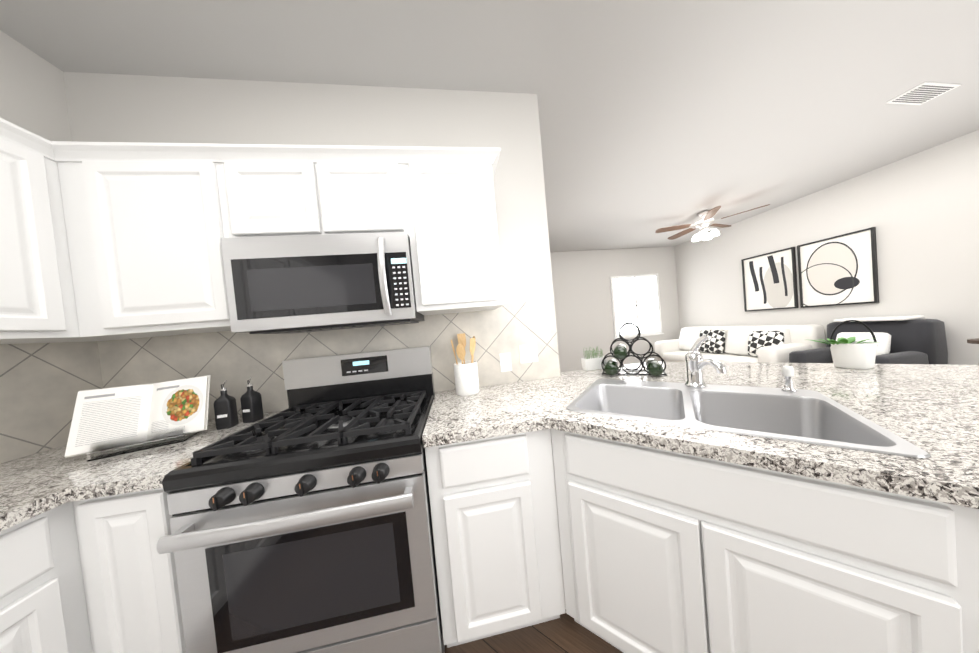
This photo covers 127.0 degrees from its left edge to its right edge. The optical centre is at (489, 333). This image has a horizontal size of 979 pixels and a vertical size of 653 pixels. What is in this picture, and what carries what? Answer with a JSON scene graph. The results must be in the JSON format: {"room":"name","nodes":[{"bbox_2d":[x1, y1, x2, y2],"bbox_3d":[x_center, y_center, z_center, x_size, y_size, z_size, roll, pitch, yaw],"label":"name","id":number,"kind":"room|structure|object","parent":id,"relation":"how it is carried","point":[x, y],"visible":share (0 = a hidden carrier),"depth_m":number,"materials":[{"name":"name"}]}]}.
{"room":"kitchen","nodes":[
{"label":"kitchen","id":0,"kind":"room"},
{"bbox_2d":[0,30,71,140],"bbox_3d":[-1.817,0.082,-0.537,0.120,2.740,3.600,-5,1,-8],"label":"wall","id":1,"kind":"structure","parent":0,"point":[33,99],"depth_m":1.12,"materials":[{"name":"white paint"}]},
{"bbox_2d":[0,118,75,343],"bbox_3d":[-1.796,-0.337,0.688,0.330,0.740,0.459,-5,1,-8],"label":"upper cabinet","id":2,"kind":"object","parent":1,"relation":"attached to","point":[36,299],"depth_m":0.89,"materials":[{"name":"white paint"}]},
{"bbox_2d":[0,341,103,463],"bbox_3d":[-1.778,0.282,-0.226,0.005,0.520,3.000,-5,1,-8],"label":"tile backsplash","id":3,"kind":"structure","parent":1,"relation":"attached to","point":[42,385],"depth_m":1.06,"materials":[{"name":"beige tile"}]},
{"bbox_2d":[63,72,553,303],"bbox_3d":[-0.860,-0.053,1.476,2.590,2.740,0.120,-5,1,-8],"label":"wall","id":4,"kind":"structure","parent":0,"point":[127,108],"depth_m":1.41,"materials":[{"name":"white paint"}]},
{"bbox_2d":[52,142,230,341],"bbox_3d":[-1.428,-0.381,1.161,0.580,0.740,0.331,-5,1,-8],"label":"upper cabinet","id":5,"kind":"object","parent":4,"relation":"attached to","point":[103,241],"depth_m":1.00,"materials":[{"name":"white paint"}]},
{"bbox_2d":[216,144,323,237],"bbox_3d":[-0.973,-0.605,1.223,0.375,0.377,0.331,-5,1,-8],"label":"upper cabinet","id":6,"kind":"object","parent":4,"relation":"attached to","point":[268,191],"depth_m":1.06,"materials":[{"name":"white paint"}]},
{"bbox_2d":[221,232,424,333],"bbox_3d":[-0.748,-0.229,1.218,0.745,0.404,0.412,-5,1,-8],"label":"microwave","id":7,"kind":"object","parent":6,"relation":"attached to","point":[290,284],"visible":1,"depth_m":1.06,"materials":[{"name":"silver metal"}]},
{"bbox_2d":[96,300,560,419],"bbox_3d":[-0.758,0.150,1.429,2.438,0.520,0.005,-5,1,-8],"label":"tile backsplash","id":8,"kind":"structure","parent":4,"relation":"attached to","point":[235,358],"depth_m":1.39,"materials":[{"name":"beige tile"}]},
{"bbox_2d":[499,353,511,371],"bbox_3d":[0.102,0.181,1.544,0.070,0.116,0.008,-5,1,-8],"label":"electrical outlet plate","id":9,"kind":"object","parent":8,"relation":"attached to","point":[505,362],"visible":1,"depth_m":1.54,"materials":[{"name":"white plastic"}]},
{"bbox_2d":[519,344,537,362],"bbox_3d":[0.251,0.127,1.562,0.116,0.116,0.013,-5,1,-8],"label":"switch plate","id":10,"kind":"object","parent":8,"relation":"attached to","point":[528,353],"visible":1,"depth_m":1.56,"materials":[{"name":"white plastic"}]},
{"bbox_2d":[316,146,411,234],"bbox_3d":[-0.604,-0.640,1.275,0.374,0.377,0.331,-5,1,-8],"label":"upper cabinet","id":11,"kind":"object","parent":4,"relation":"attached to","point":[364,189],"depth_m":1.11,"materials":[{"name":"white paint"}]},
{"bbox_2d":[404,146,503,314],"bbox_3d":[-0.191,-0.495,1.335,0.430,0.740,0.331,-5,1,-8],"label":"upper cabinet","id":12,"kind":"object","parent":4,"relation":"attached to","point":[454,244],"depth_m":1.17,"materials":[{"name":"white paint"}]},
{"bbox_2d":[0,0,978,251],"bbox_3d":[1.283,-1.647,1.599,7.140,0.050,7.240,-5,1,-8],"label":"ceiling","id":13,"kind":"structure","parent":0,"point":[654,115],"depth_m":1.45,"materials":[{"name":"grey paint"}]},
{"bbox_2d":[655,204,769,252],"bbox_3d":[3.299,-1.543,3.778,1.258,0.619,1.230,-5,1,-8],"label":"ceiling fan","id":14,"kind":"object","parent":13,"relation":"hanging from","point":[705,222],"visible":1,"depth_m":3.72,"materials":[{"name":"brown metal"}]},
{"bbox_2d":[886,82,960,104],"bbox_3d":[3.253,-1.799,1.835,0.360,0.008,0.160,-5,1,-8],"label":"ceiling vent","id":15,"kind":"object","parent":13,"relation":"in","point":[923,93],"visible":1,"depth_m":1.83,"materials":[{"name":"white metal"}]},
{"bbox_2d":[445,609,622,652],"bbox_3d":[1.530,1.131,1.667,7.140,0.050,7.240,-5,1,-8],"label":"floor","id":16,"kind":"structure","parent":0,"point":[565,633],"depth_m":0.98,"materials":[{"name":"brown wood"}]},
{"bbox_2d":[0,543,83,652],"bbox_3d":[-1.488,0.965,0.433,0.630,0.874,0.463,-5,1,-8],"label":"base cabinet","id":17,"kind":"object","parent":16,"relation":"on","point":[40,604],"depth_m":0.67,"materials":[{"name":"white paint"}]},
{"bbox_2d":[72,491,185,652],"bbox_3d":[-1.139,0.919,1.066,0.286,0.874,0.630,-5,1,-8],"label":"base cabinet","id":18,"kind":"object","parent":16,"relation":"on","point":[130,601],"depth_m":0.75,"materials":[{"name":"white paint"}]},
{"bbox_2d":[0,411,280,578],"bbox_3d":[-1.311,0.503,-0.161,0.890,0.040,2.993,-5,1,-8],"label":"countertop","id":19,"kind":"structure","parent":18,"relation":"on","point":[48,499],"depth_m":0.74,"materials":[{"name":"grey stone"}]},
{"bbox_2d":[64,375,210,461],"bbox_3d":[-1.441,0.336,1.043,0.360,0.256,0.201,-6,2,-30],"label":"cookbook","id":20,"kind":"object","parent":19,"relation":"on","point":[110,422],"visible":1,"depth_m":0.99,"materials":[{"name":"white paper"}]},
{"bbox_2d":[213,380,238,429],"bbox_3d":[-1.257,0.333,1.161,0.058,0.223,0.058,-6,1,-20],"label":"oil bottle","id":21,"kind":"object","parent":19,"relation":"on","point":[225,410],"visible":1,"depth_m":1.14,"materials":[{"name":"black glass"}]},
{"bbox_2d":[240,377,263,422],"bbox_3d":[-1.194,0.326,1.223,0.058,0.223,0.058,-5,1,2],"label":"oil bottle","id":22,"kind":"object","parent":19,"relation":"on","point":[251,405],"visible":1,"depth_m":1.20,"materials":[{"name":"black glass"}]},
{"bbox_2d":[157,346,444,652],"bbox_3d":[-0.626,0.710,1.079,0.760,1.200,0.704,-5,1,-8],"label":"range","id":23,"kind":"object","parent":16,"relation":"on","point":[302,523],"visible":1,"depth_m":0.81,"materials":[{"name":"silver metal"}]},
{"bbox_2d":[422,355,978,652],"bbox_3d":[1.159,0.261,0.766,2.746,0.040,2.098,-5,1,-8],"label":"kitchen cabinet","id":24,"kind":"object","parent":16,"relation":"on","point":[673,537],"depth_m":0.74,"materials":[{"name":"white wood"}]},
{"bbox_2d":[450,333,479,395],"bbox_3d":[-0.140,0.169,1.401,0.142,0.340,0.144,-5,1,-8],"label":"utensil crock","id":25,"kind":"object","parent":24,"relation":"on","point":[466,378],"visible":1,"depth_m":1.34,"materials":[{"name":"white ceramic"}]},
{"bbox_2d":[581,346,606,370],"bbox_3d":[0.738,0.172,1.728,0.168,0.164,0.070,-5,1,-8],"label":"potted plant","id":26,"kind":"object","parent":24,"relation":"on","point":[589,363],"visible":0.98,"depth_m":1.70,"materials":[{"name":"white ceramic"}]},
{"bbox_2d":[601,322,666,375],"bbox_3d":[0.887,0.087,1.538,0.340,0.315,0.299,-4,2,29],"label":"wine rack","id":27,"kind":"object","parent":24,"relation":"on","point":[653,366],"visible":1,"depth_m":1.47,"materials":[{"name":"black metal"}]},
{"bbox_2d":[548,375,759,434],"bbox_3d":[0.617,0.375,1.060,0.514,0.195,0.514,-5,1,-8],"label":"sink","id":28,"kind":"object","parent":24,"relation":"in","point":[635,402],"depth_m":1.15,"materials":[{"name":"grey metal"}]},
{"bbox_2d":[692,379,978,466],"bbox_3d":[0.928,0.353,0.825,0.514,0.195,0.514,-5,1,-8],"label":"sink","id":29,"kind":"object","parent":24,"relation":"in","point":[807,428],"depth_m":0.73,"materials":[{"name":"grey metal"}]},
{"bbox_2d":[811,320,878,368],"bbox_3d":[1.813,0.051,1.245,0.212,0.238,0.226,-5,1,-8],"label":"pot","id":30,"kind":"object","parent":24,"relation":"on","point":[850,352],"visible":1,"depth_m":1.20,"materials":[{"name":"white ceramic"}]},
{"bbox_2d":[655,324,825,362],"bbox_3d":[4.072,0.353,4.280,0.940,0.920,2.000,-5,1,-8],"label":"sofa","id":31,"kind":"object","parent":16,"relation":"on","point":[798,337],"visible":0.31,"depth_m":3.53,"materials":[{"name":"white fabric"}]},
{"bbox_2d":[679,328,702,350],"bbox_3d":[4.024,0.109,4.876,0.217,0.449,0.460,-5,1,-8],"label":"sofa pillow","id":32,"kind":"object","parent":31,"relation":"on","point":[688,338],"visible":0.79,"depth_m":4.86,"materials":[{"name":"white fabric"}]},
{"bbox_2d":[699,330,725,353],"bbox_3d":[4.018,0.139,4.421,0.198,0.413,0.420,-5,1,-8],"label":"sofa pillow","id":33,"kind":"object","parent":31,"relation":"on","point":[715,343],"visible":0.92,"depth_m":4.32,"materials":[{"name":"white fabric"}]},
{"bbox_2d":[725,327,759,355],"bbox_3d":[4.147,0.120,4.005,0.217,0.449,0.460,-5,1,-8],"label":"sofa pillow","id":34,"kind":"object","parent":31,"relation":"on","point":[736,340],"visible":0.69,"depth_m":4.01,"materials":[{"name":"white fabric"}]},
{"bbox_2d":[748,331,783,356],"bbox_3d":[4.131,0.157,3.660,0.187,0.395,0.400,-5,1,-8],"label":"sofa pillow","id":35,"kind":"object","parent":31,"relation":"on","point":[757,340],"visible":0.69,"depth_m":3.65,"materials":[{"name":"white fabric"}]},
{"bbox_2d":[789,319,947,363],"bbox_3d":[4.286,0.350,2.825,0.920,0.960,0.740,-5,1,-8],"label":"armchair","id":36,"kind":"object","parent":16,"relation":"on","point":[918,341],"visible":0.23,"depth_m":2.58,"materials":[{"name":"grey fabric"}]},
{"bbox_2d":[836,332,890,354],"bbox_3d":[4.287,0.173,2.823,0.197,0.368,0.380,-5,1,-8],"label":"armchair pillow","id":37,"kind":"object","parent":36,"relation":"on","point":[884,343],"visible":0.38,"depth_m":2.69,"materials":[{"name":"white fabric"}]},
{"bbox_2d":[834,315,924,321],"bbox_3d":[4.508,-0.171,2.851,0.300,0.033,0.500,-5,1,-8],"label":"throw","id":38,"kind":"object","parent":36,"relation":"on","point":[895,318],"visible":0.96,"depth_m":2.74,"materials":[{"name":"white fabric"}]},
{"bbox_2d":[967,338,978,343],"bbox_3d":[4.408,0.443,2.077,0.295,0.791,0.299,-5,1,-8],"label":"round side table","id":39,"kind":"object","parent":16,"relation":"on","point":[974,341],"visible":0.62,"depth_m":2.15,"materials":[{"name":"brown wood"}]},
{"bbox_2d":[550,247,679,371],"bbox_3d":[2.066,-0.407,5.320,4.550,2.740,0.120,-5,1,-8],"label":"wall","id":40,"kind":"structure","parent":0,"point":[582,298],"depth_m":5.30,"materials":[{"name":"white paint"}]},
{"bbox_2d":[610,273,663,338],"bbox_3d":[3.258,-0.613,5.399,1.200,1.365,0.050,-5,1,-8],"label":"living room window","id":41,"kind":"structure","parent":40,"relation":"in","point":[635,299],"depth_m":5.41,"materials":[{"name":"white glass"}]},
{"bbox_2d":[674,130,978,364],"bbox_3d":[4.859,-0.579,2.178,0.120,2.740,7.120,-5,1,-8],"label":"wall","id":42,"kind":"structure","parent":0,"point":[919,211],"depth_m":2.84,"materials":[{"name":"white paint"}]},
{"bbox_2d":[741,247,798,311],"bbox_3d":[4.504,-0.837,3.953,0.035,0.910,0.660,-5,1,-8],"label":"framed artwork","id":43,"kind":"object","parent":42,"relation":"attached to","point":[770,281],"visible":0.92,"depth_m":3.91,"materials":[{"name":"black"}]},
{"bbox_2d":[797,227,878,307],"bbox_3d":[4.603,-0.829,3.260,0.035,0.910,0.660,-5,1,-8],"label":"framed artwork","id":44,"kind":"object","parent":42,"relation":"attached to","point":[838,270],"visible":1,"depth_m":3.21,"materials":[{"name":"black"}]}
]}

